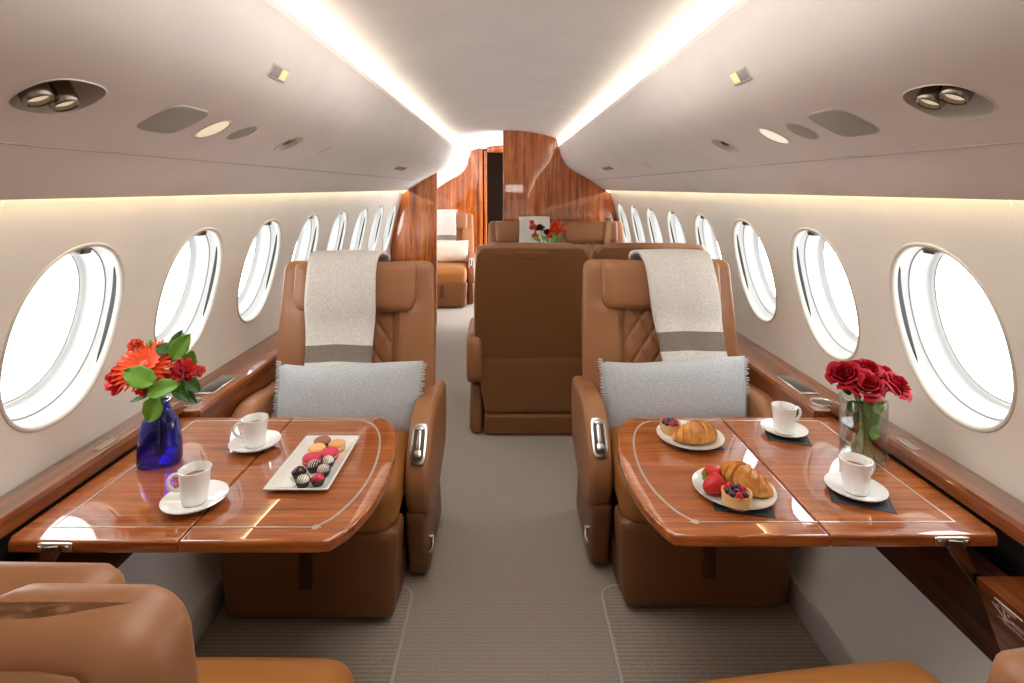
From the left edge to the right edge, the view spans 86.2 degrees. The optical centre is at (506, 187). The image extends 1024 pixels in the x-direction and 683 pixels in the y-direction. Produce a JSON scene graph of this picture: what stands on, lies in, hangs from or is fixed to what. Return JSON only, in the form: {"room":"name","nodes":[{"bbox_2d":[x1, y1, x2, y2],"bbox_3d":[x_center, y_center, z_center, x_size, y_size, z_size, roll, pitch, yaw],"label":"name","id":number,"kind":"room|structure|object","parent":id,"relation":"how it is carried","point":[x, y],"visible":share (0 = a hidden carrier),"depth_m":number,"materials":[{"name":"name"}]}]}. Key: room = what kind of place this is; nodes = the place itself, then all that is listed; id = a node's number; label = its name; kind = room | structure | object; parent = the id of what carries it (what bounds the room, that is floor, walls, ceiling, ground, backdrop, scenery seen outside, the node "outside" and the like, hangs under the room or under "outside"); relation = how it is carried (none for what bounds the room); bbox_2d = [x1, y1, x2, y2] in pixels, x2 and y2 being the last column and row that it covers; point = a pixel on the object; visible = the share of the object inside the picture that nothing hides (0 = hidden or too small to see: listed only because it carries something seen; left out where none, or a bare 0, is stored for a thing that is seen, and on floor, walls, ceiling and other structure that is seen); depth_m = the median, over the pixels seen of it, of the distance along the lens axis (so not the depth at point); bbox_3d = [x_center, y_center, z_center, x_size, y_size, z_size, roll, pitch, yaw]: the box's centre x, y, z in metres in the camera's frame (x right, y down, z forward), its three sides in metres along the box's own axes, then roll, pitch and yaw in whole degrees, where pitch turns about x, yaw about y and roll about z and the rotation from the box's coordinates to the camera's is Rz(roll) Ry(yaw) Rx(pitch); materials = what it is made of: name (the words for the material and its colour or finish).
{"room":"aircraft cabin","nodes":[
{"label":"aircraft cabin","id":0,"kind":"room"},
{"bbox_2d":[0,190,406,496],"bbox_3d":[-1.107,0.380,3.200,0.145,0.820,8.600,0,0,0],"label":"wall","id":1,"kind":"structure","parent":0,"point":[147,233],"depth_m":1.66,"materials":[{"name":"plastic"}]},
{"bbox_2d":[0,242,124,432],"bbox_3d":[-1.184,0.379,1.417,0.213,0.475,0.374,0,0,0],"label":"window","id":2,"kind":"structure","parent":1,"relation":"in","point":[83,355],"depth_m":1.55,"materials":[{"name":"white plastic"}]},
{"bbox_2d":[117,551,221,617],"bbox_3d":[-1.062,1.035,3.200,0.228,0.510,8.600,0,0,0],"label":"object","id":3,"kind":"structure","parent":1,"relation":"attached to","point":[190,576],"depth_m":1.66,"materials":[{"name":"grey fabric"}]},
{"bbox_2d":[154,227,222,359],"bbox_3d":[-1.184,0.379,1.967,0.213,0.475,0.374,0,0,0],"label":"window","id":4,"kind":"structure","parent":1,"relation":"in","point":[193,311],"depth_m":2.12,"materials":[{"name":"white plastic"}]},
{"bbox_2d":[0,260,406,568],"bbox_3d":[-1.081,0.872,2.350,0.193,0.346,6.300,0,0,0],"label":"ledge","id":5,"kind":"object","parent":1,"relation":"attached to","point":[253,370],"visible":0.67,"depth_m":1.49,"materials":[{"name":"brown wood"}]},
{"bbox_2d":[181,397,204,407],"bbox_3d":[-1.070,0.727,1.855,0.082,0.005,0.082,0,0,0],"label":"cup holder","id":6,"kind":"object","parent":5,"relation":"on","point":[200,400],"depth_m":1.84,"materials":[{"name":"silver metal"}]},
{"bbox_2d":[8,418,395,561],"bbox_3d":[-0.681,0.809,1.451,0.753,0.142,0.634,0,0,0],"label":"folding table","id":7,"kind":"object","parent":5,"relation":"attached to","point":[118,510],"visible":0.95,"depth_m":1.27,"materials":[{"name":"brown wood"}]},
{"bbox_2d":[136,397,182,469],"bbox_3d":[-0.934,0.654,1.472,0.107,0.170,0.077,0,0,-12],"label":"vase","id":8,"kind":"object","parent":7,"relation":"on","point":[160,441],"visible":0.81,"depth_m":1.44,"materials":[{"name":"blue glass"}]},
{"bbox_2d":[104,330,205,422],"bbox_3d":[-0.945,0.554,1.454,0.241,0.332,0.128,0,0,3],"label":"flower bouquet","id":9,"kind":"object","parent":8,"relation":"in","point":[139,370],"visible":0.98,"depth_m":1.46,"materials":[{"name":"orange plant"}]},
{"bbox_2d":[159,480,228,514],"bbox_3d":[-0.731,0.730,1.281,0.142,0.018,0.142,0,0,0],"label":"saucer","id":10,"kind":"object","parent":7,"relation":"on","point":[170,503],"visible":0.7,"depth_m":1.27,"materials":[{"name":"white ceramic"}]},
{"bbox_2d":[166,461,211,506],"bbox_3d":[-0.737,0.695,1.283,0.084,0.079,0.071,0,0,15],"label":"coffee cup","id":11,"kind":"object","parent":10,"relation":"on","point":[193,477],"visible":1,"depth_m":1.26,"materials":[{"name":"white ceramic"}]},
{"bbox_2d":[228,430,280,452],"bbox_3d":[-0.720,0.730,1.563,0.138,0.018,0.138,0,0,0],"label":"saucer","id":12,"kind":"object","parent":7,"relation":"on","point":[236,444],"visible":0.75,"depth_m":1.56,"materials":[{"name":"white ceramic"}]},
{"bbox_2d":[232,412,268,448],"bbox_3d":[-0.723,0.695,1.557,0.071,0.079,0.084,0,0,25],"label":"coffee cup","id":13,"kind":"object","parent":12,"relation":"on","point":[254,425],"visible":1,"depth_m":1.54,"materials":[{"name":"white ceramic"}]},
{"bbox_2d":[263,435,359,489],"bbox_3d":[-0.511,0.733,1.463,0.159,0.015,0.287,0,0,0],"label":"serving tray","id":14,"kind":"object","parent":7,"relation":"on","point":[283,479],"visible":0.56,"depth_m":1.44,"materials":[{"name":"ceramic"}]},
{"bbox_2d":[295,474,310,487],"bbox_3d":[-0.504,0.722,1.351,0.039,0.028,0.039,0,0,0],"label":"chocolate","id":15,"kind":"object","parent":14,"relation":"on","point":[303,480],"visible":1,"depth_m":1.34,"materials":[{"name":"food"}]},
{"bbox_2d":[302,452,320,466],"bbox_3d":[-0.521,0.723,1.459,0.047,0.025,0.047,0,0,0],"label":"macaron","id":16,"kind":"object","parent":14,"relation":"on","point":[308,457],"visible":0.75,"depth_m":1.45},
{"bbox_2d":[310,472,325,486],"bbox_3d":[-0.469,0.722,1.358,0.039,0.028,0.039,0,0,0],"label":"chocolate","id":17,"kind":"object","parent":14,"relation":"on","point":[317,480],"visible":1,"depth_m":1.35,"materials":[{"name":"food"}]},
{"bbox_2d":[321,446,338,459],"bbox_3d":[-0.481,0.724,1.487,0.047,0.027,0.047,0,0,6],"label":"macaron","id":18,"kind":"object","parent":14,"relation":"on","point":[333,451],"visible":0.77,"depth_m":1.48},
{"bbox_2d":[194,375,239,394],"bbox_3d":[-1.070,0.728,2.025,0.070,0.008,0.190,0,0,0],"label":"tray","id":19,"kind":"object","parent":5,"relation":"on","point":[220,383],"depth_m":2.01,"materials":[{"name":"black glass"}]},
{"bbox_2d":[237,219,281,322],"bbox_3d":[-1.184,0.379,2.517,0.213,0.475,0.374,0,0,0],"label":"window","id":20,"kind":"structure","parent":1,"relation":"in","point":[251,301],"depth_m":2.66,"materials":[{"name":"white plastic"}]},
{"bbox_2d":[291,213,319,260],"bbox_3d":[-1.184,0.379,3.067,0.213,0.475,0.374,0,0,0],"label":"window","id":21,"kind":"structure","parent":1,"relation":"in","point":[308,237],"depth_m":3.23,"materials":[{"name":"glass"}]},
{"bbox_2d":[325,209,347,250],"bbox_3d":[-1.184,0.379,3.617,0.213,0.475,0.374,0,0,0],"label":"window","id":22,"kind":"structure","parent":1,"relation":"in","point":[335,241],"depth_m":3.78,"materials":[{"name":"glass"}]},
{"bbox_2d":[349,207,367,249],"bbox_3d":[-1.184,0.379,4.167,0.213,0.475,0.374,0,0,0],"label":"window","id":23,"kind":"structure","parent":1,"relation":"in","point":[358,233],"depth_m":4.33,"materials":[{"name":"glass"}]},
{"bbox_2d":[367,205,383,250],"bbox_3d":[-1.184,0.379,4.717,0.213,0.475,0.374,0,0,0],"label":"window","id":24,"kind":"structure","parent":1,"relation":"in","point":[377,221],"depth_m":4.88,"materials":[{"name":"glass"}]},
{"bbox_2d":[382,203,395,251],"bbox_3d":[-1.184,0.379,5.267,0.213,0.475,0.374,0,0,0],"label":"window","id":25,"kind":"structure","parent":1,"relation":"in","point":[389,224],"depth_m":5.42,"materials":[{"name":"glass"}]},
{"bbox_2d":[190,575,224,646],"bbox_3d":[-0.946,1.339,3.200,0.012,0.102,8.600,0,0,0],"label":"baseboard","id":26,"kind":"structure","parent":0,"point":[204,615],"depth_m":1.72,"materials":[{"name":"grey fabric"}]},
{"bbox_2d":[0,0,467,199],"bbox_3d":[-0.770,-0.207,3.200,0.479,0.462,8.600,0,0,0],"label":"ceiling","id":27,"kind":"structure","parent":0,"point":[150,57],"depth_m":1.21,"materials":[{"name":"plastic"}]},
{"bbox_2d":[7,78,106,114],"bbox_3d":[-0.730,-0.162,0.889,0.104,0.081,0.143,0,0,1],"label":"light","id":28,"kind":"object","parent":27,"relation":"attached to","point":[59,95],"visible":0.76,"depth_m":0.90,"materials":[{"name":"brown metal"}]},
{"bbox_2d":[136,105,208,133],"bbox_3d":[-0.726,-0.149,1.192,0.102,0.054,0.146,0,0,-1],"label":"ceiling vent","id":29,"kind":"object","parent":27,"relation":"in","point":[173,119],"visible":1,"depth_m":1.18,"materials":[{"name":"plastic"}]},
{"bbox_2d":[194,120,231,138],"bbox_3d":[-0.729,-0.146,1.356,0.083,0.047,0.083,0,0,8],"label":"dome light","id":30,"kind":"object","parent":27,"relation":"attached to","point":[215,128],"visible":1,"depth_m":1.35,"materials":[{"name":"beige glass"}]},
{"bbox_2d":[0,141,444,182],"bbox_3d":[-0.850,-0.076,3.185,0.004,0.004,8.570,0,0,0],"label":"trim","id":31,"kind":"structure","parent":27,"relation":"attached to","point":[9,143],"depth_m":1.28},
{"bbox_2d":[226,125,257,140],"bbox_3d":[-0.722,-0.150,1.491,0.080,0.044,0.079,0,0,24],"label":"ceiling vent","id":32,"kind":"object","parent":27,"relation":"in","point":[245,131],"visible":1,"depth_m":1.49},
{"bbox_2d":[267,62,290,82],"bbox_3d":[-0.567,-0.286,1.361,0.020,0.033,0.096,0,0,0],"label":"recessed light","id":33,"kind":"object","parent":27,"relation":"in","point":[277,72],"visible":1,"depth_m":1.35,"materials":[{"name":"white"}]},
{"bbox_2d":[274,137,303,150],"bbox_3d":[-0.728,-0.153,1.826,0.087,0.060,0.103,0,0,-1],"label":"spotlight","id":34,"kind":"object","parent":27,"relation":"attached to","point":[292,142],"visible":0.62,"depth_m":1.86,"materials":[{"name":"brown metal"}]},
{"bbox_2d":[437,149,478,252],"bbox_3d":[-0.778,0.426,7.525,0.797,1.928,0.050,0,0,0],"label":"wall","id":35,"kind":"structure","parent":0,"point":[460,193],"depth_m":7.50,"materials":[{"name":"brown wood"}]},
{"bbox_2d":[479,145,502,244],"bbox_3d":[-0.090,0.390,7.520,0.580,2.000,0.100,0,0,0],"label":"door frame","id":36,"kind":"structure","parent":35,"relation":"in","point":[493,149],"depth_m":7.49,"materials":[{"name":"brown wood"}]},
{"bbox_2d":[483,149,502,244],"bbox_3d":[0.040,0.390,7.790,0.920,2.000,0.020,0,0,0],"label":"door","id":37,"kind":"structure","parent":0,"point":[494,160],"depth_m":7.78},
{"bbox_2d":[391,130,617,324],"bbox_3d":[0.000,0.402,5.565,2.354,1.976,0.070,0,0,0],"label":"wall","id":38,"kind":"structure","parent":0,"point":[537,181],"depth_m":5.55,"materials":[{"name":"brown wood"}]},
{"bbox_2d":[394,302,619,682],"bbox_3d":[0.000,1.390,3.400,1.920,0.001,9.000,0,0,0],"label":"floor","id":39,"kind":"structure","parent":0,"point":[510,591],"depth_m":1.99,"materials":[{"name":"beige carpet"}]},
{"bbox_2d":[195,585,412,682],"bbox_3d":[-0.627,1.383,1.228,0.621,0.014,1.355,0,0,0],"label":"mat","id":40,"kind":"object","parent":39,"relation":"on","point":[370,648],"visible":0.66,"depth_m":1.67,"materials":[{"name":"carpet"}]},
{"bbox_2d":[0,562,353,682],"bbox_3d":[-0.570,0.848,0.720,0.746,1.065,0.764,0,0,0],"label":"seat","id":41,"kind":"object","parent":40,"relation":"on","point":[61,622],"visible":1,"depth_m":0.41,"materials":[{"name":"beige leather"}]},
{"bbox_2d":[196,657,353,682],"bbox_3d":[-0.570,0.978,0.795,0.556,0.214,0.614,0,0,0],"label":"seat cushion","id":42,"kind":"object","parent":41,"relation":"on","point":[210,669],"depth_m":1.01,"materials":[{"name":"beige leather"}]},
{"bbox_2d":[221,261,445,617],"bbox_3d":[-0.628,0.843,2.062,0.746,1.076,0.720,0,0,0],"label":"seat","id":43,"kind":"object","parent":39,"relation":"on","point":[363,576],"visible":0.43,"depth_m":1.86,"materials":[{"name":"brown leather"}]},
{"bbox_2d":[304,250,389,365],"bbox_3d":[-0.669,0.494,2.299,0.295,0.465,0.319,0,0,0],"label":"throw blanket","id":44,"kind":"object","parent":43,"relation":"on","point":[340,285],"visible":0.94,"depth_m":2.18,"materials":[{"name":"fabric"}]},
{"bbox_2d":[271,361,426,432],"bbox_3d":[-0.608,0.809,2.094,0.595,0.277,0.153,0,0,0],"label":"cushion","id":45,"kind":"object","parent":43,"relation":"on","point":[389,391],"visible":0.71,"depth_m":2.05,"materials":[{"name":"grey fabric"}]},
{"bbox_2d":[354,430,408,533],"bbox_3d":[-0.628,0.998,2.020,0.556,0.214,0.614,0,0,0],"label":"seat cushion","id":46,"kind":"object","parent":43,"relation":"on","point":[386,518],"depth_m":1.76,"materials":[{"name":"beige leather"}]},
{"bbox_2d":[437,213,474,306],"bbox_3d":[-0.745,0.851,6.632,0.746,1.076,0.720,0,0,0],"label":"seat","id":47,"kind":"object","parent":39,"relation":"on","point":[455,280],"visible":0.4,"depth_m":6.34,"materials":[{"name":"beige leather"}]},
{"bbox_2d":[437,209,457,241],"bbox_3d":[-0.765,0.530,6.869,0.278,0.520,0.318,0,0,0],"label":"throw blanket","id":48,"kind":"object","parent":47,"relation":"on","point":[446,218],"visible":0.73,"depth_m":6.75,"materials":[{"name":"fabric"}]},
{"bbox_2d":[437,262,467,282],"bbox_3d":[-0.745,1.006,6.590,0.556,0.214,0.614,0,0,0],"label":"seat cushion","id":49,"kind":"object","parent":47,"relation":"on","point":[447,272],"depth_m":6.30,"materials":[{"name":"beige leather"}]},
{"bbox_2d":[437,240,468,261],"bbox_3d":[-0.720,0.780,6.679,0.501,0.278,0.153,0,0,1],"label":"cushion","id":50,"kind":"object","parent":47,"relation":"on","point":[452,251],"visible":0.8,"depth_m":6.62,"materials":[{"name":"beige fabric"}]},
{"bbox_2d":[488,221,554,244],"bbox_3d":[0.117,0.851,4.992,0.706,1.076,0.729,0,0,0],"label":"seat","id":51,"kind":"object","parent":39,"relation":"on","point":[498,231],"visible":0.15,"depth_m":5.17,"materials":[{"name":"beige leather"}]},
{"bbox_2d":[518,216,550,242],"bbox_3d":[0.260,0.520,5.231,0.299,0.500,0.316,0,0,0],"label":"throw blanket","id":52,"kind":"object","parent":51,"relation":"on","point":[525,233],"visible":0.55,"depth_m":5.12,"materials":[{"name":"fabric"}]},
{"bbox_2d":[466,243,588,434],"bbox_3d":[0.117,0.851,3.348,0.706,1.076,0.729,0,0,0],"label":"seat","id":53,"kind":"object","parent":39,"relation":"on","point":[524,342],"visible":0.91,"depth_m":3.06,"materials":[{"name":"beige leather"}]},
{"bbox_2d":[557,221,624,259],"bbox_3d":[0.800,0.851,4.992,0.656,1.076,0.720,0,0,0],"label":"seat","id":54,"kind":"object","parent":39,"relation":"on","point":[590,234],"visible":0.17,"depth_m":5.17,"materials":[{"name":"beige leather"}]},
{"bbox_2d":[604,217,611,243],"bbox_3d":[0.949,0.541,5.171,0.092,0.538,0.212,0,0,18],"label":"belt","id":55,"kind":"object","parent":54,"relation":"attached to","point":[608,219],"visible":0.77,"depth_m":5.12,"materials":[{"name":"brown leather"}]},
{"bbox_2d":[592,243,706,258],"bbox_3d":[0.800,0.851,3.348,0.656,1.076,0.720,0,0,0],"label":"seat","id":56,"kind":"object","parent":39,"relation":"on","point":[608,250],"visible":0.09,"depth_m":3.04,"materials":[{"name":"beige leather"}]},
{"bbox_2d":[572,259,791,605],"bbox_3d":[0.650,0.843,2.112,0.746,1.076,0.720,0,0,0],"label":"seat","id":57,"kind":"object","parent":39,"relation":"on","point":[618,325],"visible":0.53,"depth_m":1.92,"materials":[{"name":"beige leather"}]},
{"bbox_2d":[609,426,648,522],"bbox_3d":[0.650,0.998,2.070,0.556,0.214,0.614,0,0,0],"label":"seat cushion","id":58,"kind":"object","parent":57,"relation":"on","point":[626,510],"depth_m":1.83,"materials":[{"name":"beige leather"}]},
{"bbox_2d":[597,356,749,428],"bbox_3d":[0.655,0.802,2.125,0.603,0.280,0.153,0,0,-1],"label":"cushion","id":59,"kind":"object","parent":57,"relation":"on","point":[715,387],"visible":0.79,"depth_m":2.08,"materials":[{"name":"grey fabric"}]},
{"bbox_2d":[629,249,727,360],"bbox_3d":[0.724,0.492,2.350,0.342,0.460,0.317,0,0,0],"label":"throw blanket","id":60,"kind":"object","parent":57,"relation":"on","point":[685,300],"visible":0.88,"depth_m":2.23,"materials":[{"name":"fabric"}]},
{"bbox_2d":[601,584,830,682],"bbox_3d":[0.627,1.383,1.228,0.621,0.014,1.355,0,0,0],"label":"mat","id":61,"kind":"object","parent":39,"relation":"on","point":[651,644],"visible":0.86,"depth_m":1.66,"materials":[{"name":"carpet"}]},
{"bbox_2d":[694,647,1023,682],"bbox_3d":[0.575,0.872,0.698,0.746,1.025,0.764,0,0,-7],"label":"seat","id":62,"kind":"object","parent":61,"relation":"on","point":[1007,666],"visible":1,"depth_m":1.00,"materials":[{"name":"brown leather"}]},
{"bbox_2d":[694,660,940,682],"bbox_3d":[0.566,0.982,0.772,0.556,0.214,0.614,0,0,-7],"label":"seat cushion","id":63,"kind":"object","parent":62,"relation":"on","point":[887,671],"depth_m":1.01,"materials":[{"name":"brown leather"}]},
{"bbox_3d":[0.570,1.065,4.150,1.080,0.650,0.540,0,0,0],"label":"conference table","id":64,"kind":"object","parent":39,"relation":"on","visible":0},
{"bbox_3d":[0.300,0.584,3.980,0.124,0.310,0.124,0,0,0],"label":"glass vase","id":65,"kind":"object","parent":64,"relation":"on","visible":0},
{"bbox_2d":[529,220,567,242],"bbox_3d":[0.301,0.475,3.983,0.288,0.490,0.080,0,0,0],"label":"flower bouquet","id":66,"kind":"object","parent":65,"relation":"in","point":[554,228],"visible":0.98,"depth_m":3.97,"materials":[{"name":"red plant"}]},
{"bbox_2d":[275,0,738,153],"bbox_3d":[0.000,-0.499,3.350,1.320,0.178,8.900,0,0,0],"label":"ceiling","id":67,"kind":"structure","parent":0,"point":[474,71],"depth_m":2.16,"materials":[{"name":"plastic"}]},
{"bbox_2d":[559,0,1023,199],"bbox_3d":[0.770,-0.207,2.275,0.479,0.462,6.750,0,0,0],"label":"ceiling","id":68,"kind":"structure","parent":0,"point":[802,58],"depth_m":1.19,"materials":[{"name":"plastic"}]},
{"bbox_2d":[710,139,739,152],"bbox_3d":[0.737,-0.148,1.850,0.087,0.060,0.103,0,0,-1],"label":"spotlight","id":69,"kind":"object","parent":68,"relation":"attached to","point":[728,147],"visible":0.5,"depth_m":1.89,"materials":[{"name":"brown metal"}]},
{"bbox_2d":[728,65,751,85],"bbox_3d":[0.573,-0.276,1.346,0.020,0.032,0.096,0,0,0],"label":"recessed light","id":70,"kind":"object","parent":68,"relation":"in","point":[741,75],"visible":1,"depth_m":1.34,"materials":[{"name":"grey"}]},
{"bbox_2d":[758,128,790,144],"bbox_3d":[0.735,-0.143,1.506,0.083,0.047,0.083,0,0,-4],"label":"dome light","id":71,"kind":"object","parent":68,"relation":"attached to","point":[771,135],"visible":1,"depth_m":1.50,"materials":[{"name":"beige"}]},
{"bbox_2d":[784,123,819,139],"bbox_3d":[0.737,-0.143,1.366,0.079,0.045,0.079,0,0,-4],"label":"ceiling vent","id":72,"kind":"object","parent":68,"relation":"in","point":[797,129],"visible":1,"depth_m":1.36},
{"bbox_2d":[591,141,1023,180],"bbox_3d":[0.850,-0.076,2.210,0.004,0.004,6.620,0,0,0],"label":"trim","id":73,"kind":"structure","parent":68,"relation":"attached to","point":[1013,142],"depth_m":1.26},
{"bbox_2d":[807,108,879,136],"bbox_3d":[0.736,-0.143,1.201,0.100,0.056,0.146,0,0,0],"label":"ceiling vent","id":74,"kind":"object","parent":68,"relation":"in","point":[841,122],"visible":1,"depth_m":1.19,"materials":[{"name":"plastic"}]},
{"bbox_2d":[902,84,997,119],"bbox_3d":[0.738,-0.157,0.913,0.104,0.082,0.143,0,0,-1],"label":"light","id":75,"kind":"object","parent":68,"relation":"attached to","point":[950,101],"visible":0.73,"depth_m":0.92,"materials":[{"name":"brown metal"}]},
{"bbox_2d":[609,190,1023,502],"bbox_3d":[1.107,0.380,2.275,0.145,0.820,6.750,0,0,0],"label":"wall","id":76,"kind":"structure","parent":0,"point":[866,233],"depth_m":1.64,"materials":[{"name":"plastic"}]},
{"bbox_2d":[618,203,631,242],"bbox_3d":[1.184,0.379,5.267,0.213,0.475,0.374,0,0,0],"label":"window","id":77,"kind":"structure","parent":76,"relation":"in","point":[622,216],"depth_m":5.43,"materials":[{"name":"white plastic"}]},
{"bbox_2d":[630,205,645,242],"bbox_3d":[1.184,0.379,4.717,0.213,0.475,0.374,0,0,0],"label":"window","id":78,"kind":"structure","parent":76,"relation":"in","point":[636,221],"depth_m":4.88,"materials":[{"name":"white plastic"}]},
{"bbox_2d":[646,207,663,242],"bbox_3d":[1.184,0.379,4.167,0.213,0.475,0.374,0,0,0],"label":"window","id":79,"kind":"structure","parent":76,"relation":"in","point":[655,233],"depth_m":4.33,"materials":[{"name":"white plastic"}]},
{"bbox_2d":[666,209,686,242],"bbox_3d":[1.184,0.379,3.617,0.213,0.475,0.374,0,0,0],"label":"window","id":80,"kind":"structure","parent":76,"relation":"in","point":[675,230],"depth_m":3.78,"materials":[{"name":"glass"}]},
{"bbox_2d":[694,213,722,259],"bbox_3d":[1.184,0.379,3.067,0.213,0.475,0.374,0,0,0],"label":"window","id":81,"kind":"structure","parent":76,"relation":"in","point":[705,236],"depth_m":3.22,"materials":[{"name":"glass"}]},
{"bbox_2d":[732,219,776,322],"bbox_3d":[1.184,0.379,2.517,0.213,0.475,0.374,0,0,0],"label":"window","id":82,"kind":"structure","parent":76,"relation":"in","point":[762,301],"depth_m":2.66,"materials":[{"name":"white plastic"}]},
{"bbox_2d":[787,573,856,665],"bbox_3d":[0.946,1.339,2.225,0.012,0.102,6.650,0,0,0],"label":"baseboard","id":83,"kind":"structure","parent":76,"relation":"attached to","point":[836,653],"depth_m":1.66,"materials":[{"name":"grey fabric"}]},
{"bbox_2d":[791,227,859,360],"bbox_3d":[1.184,0.379,1.967,0.213,0.475,0.374,0,0,0],"label":"window","id":84,"kind":"structure","parent":76,"relation":"in","point":[826,325],"depth_m":2.11,"materials":[{"name":"white plastic"}]},
{"bbox_2d":[736,331,1023,661],"bbox_3d":[1.081,0.872,2.365,0.193,0.346,6.330,0,0,0],"label":"ledge","id":85,"kind":"object","parent":76,"relation":"attached to","point":[933,571],"visible":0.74,"depth_m":1.32,"materials":[{"name":"brown wood"}]},
{"bbox_2d":[774,375,819,394],"bbox_3d":[1.070,0.728,2.025,0.070,0.008,0.190,0,0,0],"label":"tray","id":86,"kind":"object","parent":85,"relation":"on","point":[793,383],"depth_m":2.01,"materials":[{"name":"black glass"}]},
{"bbox_2d":[618,418,997,590],"bbox_3d":[0.681,0.809,1.460,0.753,0.142,0.615,0,0,0],"label":"folding table","id":87,"kind":"object","parent":85,"relation":"attached to","point":[657,474],"visible":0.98,"depth_m":1.30,"materials":[{"name":"brown wood"}]},
{"bbox_2d":[681,446,723,450],"bbox_3d":[0.549,0.739,1.606,0.120,0.001,0.130,0,0,-4],"label":"napkin","id":88,"kind":"object","parent":87,"relation":"on","point":[720,447],"visible":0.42,"depth_m":1.54,"materials":[{"name":"fabric"}]},
{"bbox_2d":[656,420,724,450],"bbox_3d":[0.536,0.729,1.603,0.190,0.018,0.190,0,0,0],"label":"plate","id":89,"kind":"object","parent":88,"relation":"on","point":[719,441],"visible":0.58,"depth_m":1.57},
{"bbox_2d":[660,417,680,435],"bbox_3d":[0.491,0.715,1.645,0.062,0.038,0.062,0,0,0],"label":"tart","id":90,"kind":"object","parent":89,"relation":"on","point":[668,425],"visible":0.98,"depth_m":1.63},
{"bbox_2d":[672,420,717,444],"bbox_3d":[0.549,0.704,1.580,0.134,0.061,0.073,0,0,-8],"label":"croissant","id":91,"kind":"object","parent":89,"relation":"on","point":[696,432],"visible":1,"depth_m":1.56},
{"bbox_2d":[712,501,775,518],"bbox_3d":[0.554,0.739,1.302,0.130,0.001,0.130,0,0,14],"label":"napkin","id":92,"kind":"object","parent":87,"relation":"on","point":[767,512],"visible":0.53,"depth_m":1.25,"materials":[{"name":"fabric"}]},
{"bbox_2d":[692,466,776,509],"bbox_3d":[0.548,0.729,1.323,0.190,0.018,0.190,0,0,0],"label":"plate","id":93,"kind":"object","parent":92,"relation":"on","point":[757,503],"visible":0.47,"depth_m":1.29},
{"bbox_2d":[702,472,726,494],"bbox_3d":[0.499,0.709,1.313,0.067,0.050,0.048,0,0,-16],"label":"strawberry","id":94,"kind":"object","parent":93,"relation":"on","point":[712,484],"visible":0.92,"depth_m":1.30,"materials":[{"name":"red plant"}]},
{"bbox_2d":[721,483,752,510],"bbox_3d":[0.534,0.715,1.271,0.068,0.038,0.068,0,0,0],"label":"tart","id":95,"kind":"object","parent":93,"relation":"on","point":[741,496],"visible":0.99,"depth_m":1.25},
{"bbox_2d":[719,461,773,497],"bbox_3d":[0.574,0.703,1.332,0.076,0.063,0.135,0,0,-38],"label":"croissant","id":96,"kind":"object","parent":93,"relation":"on","point":[736,472],"visible":0.8,"depth_m":1.30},
{"bbox_2d":[764,429,811,445],"bbox_3d":[0.839,0.739,1.645,0.115,0.001,0.130,0,0,18],"label":"napkin","id":97,"kind":"object","parent":87,"relation":"on","point":[804,440],"visible":0.48,"depth_m":1.61,"materials":[{"name":"fabric"}]},
{"bbox_2d":[760,418,808,437],"bbox_3d":[0.835,0.730,1.649,0.130,0.018,0.130,0,0,0],"label":"saucer","id":98,"kind":"object","parent":97,"relation":"on","point":[800,430],"visible":0.7,"depth_m":1.65,"materials":[{"name":"white ceramic"}]},
{"bbox_2d":[771,401,801,434],"bbox_3d":[0.841,0.695,1.646,0.084,0.079,0.071,0,0,25],"label":"coffee cup","id":99,"kind":"object","parent":98,"relation":"on","point":[783,413],"visible":1,"depth_m":1.63,"materials":[{"name":"white ceramic"}]},
{"bbox_2d":[823,476,896,513],"bbox_3d":[0.849,0.739,1.323,0.130,0.001,0.125,0,0,22],"label":"napkin","id":100,"kind":"object","parent":87,"relation":"on","point":[886,505],"visible":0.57,"depth_m":1.28,"materials":[{"name":"fabric"}]},
{"bbox_2d":[824,471,888,501],"bbox_3d":[0.844,0.730,1.325,0.133,0.018,0.133,0,0,0],"label":"saucer","id":101,"kind":"object","parent":100,"relation":"on","point":[878,492],"visible":0.68,"depth_m":1.32,"materials":[{"name":"white ceramic"}]},
{"bbox_2d":[838,452,874,495],"bbox_3d":[0.850,0.695,1.323,0.084,0.079,0.071,0,0,20],"label":"coffee cup","id":102,"kind":"object","parent":101,"relation":"on","point":[856,470],"visible":1,"depth_m":1.31,"materials":[{"name":"white ceramic"}]},
{"bbox_2d":[838,393,888,467],"bbox_3d":[0.972,0.656,1.494,0.107,0.167,0.107,0,0,0],"label":"glass vase","id":103,"kind":"object","parent":87,"relation":"on","point":[838,393],"visible":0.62,"depth_m":1.46,"materials":[{"name":"glass"}]},
{"bbox_2d":[825,358,912,457],"bbox_3d":[0.979,0.597,1.489,0.220,0.253,0.157,0,0,0],"label":"bouquet","id":104,"kind":"object","parent":103,"relation":"in","point":[855,377],"visible":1,"depth_m":1.47,"materials":[{"name":"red plant"}]},
{"bbox_2d":[809,397,832,407],"bbox_3d":[1.070,0.727,1.855,0.082,0.005,0.082,0,0,0],"label":"cup holder","id":105,"kind":"object","parent":85,"relation":"on","point":[815,402],"depth_m":1.85,"materials":[{"name":"silver metal"}]},
{"bbox_2d":[992,597,1023,639],"bbox_3d":[0.993,0.851,1.079,0.019,0.049,0.076,0,0,0],"label":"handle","id":106,"kind":"object","parent":85,"relation":"on","point":[1004,619],"visible":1,"depth_m":1.08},
{"bbox_2d":[790,545,992,682],"bbox_3d":[1.062,1.035,2.225,0.228,0.510,6.650,0,0,0],"label":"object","id":107,"kind":"structure","parent":76,"relation":"attached to","point":[873,609],"depth_m":1.49,"materials":[{"name":"grey fabric"}]},
{"bbox_2d":[889,242,1016,432],"bbox_3d":[1.184,0.379,1.417,0.213,0.475,0.374,0,0,0],"label":"window","id":108,"kind":"structure","parent":76,"relation":"in","point":[930,355],"depth_m":1.54,"materials":[{"name":"white plastic"}]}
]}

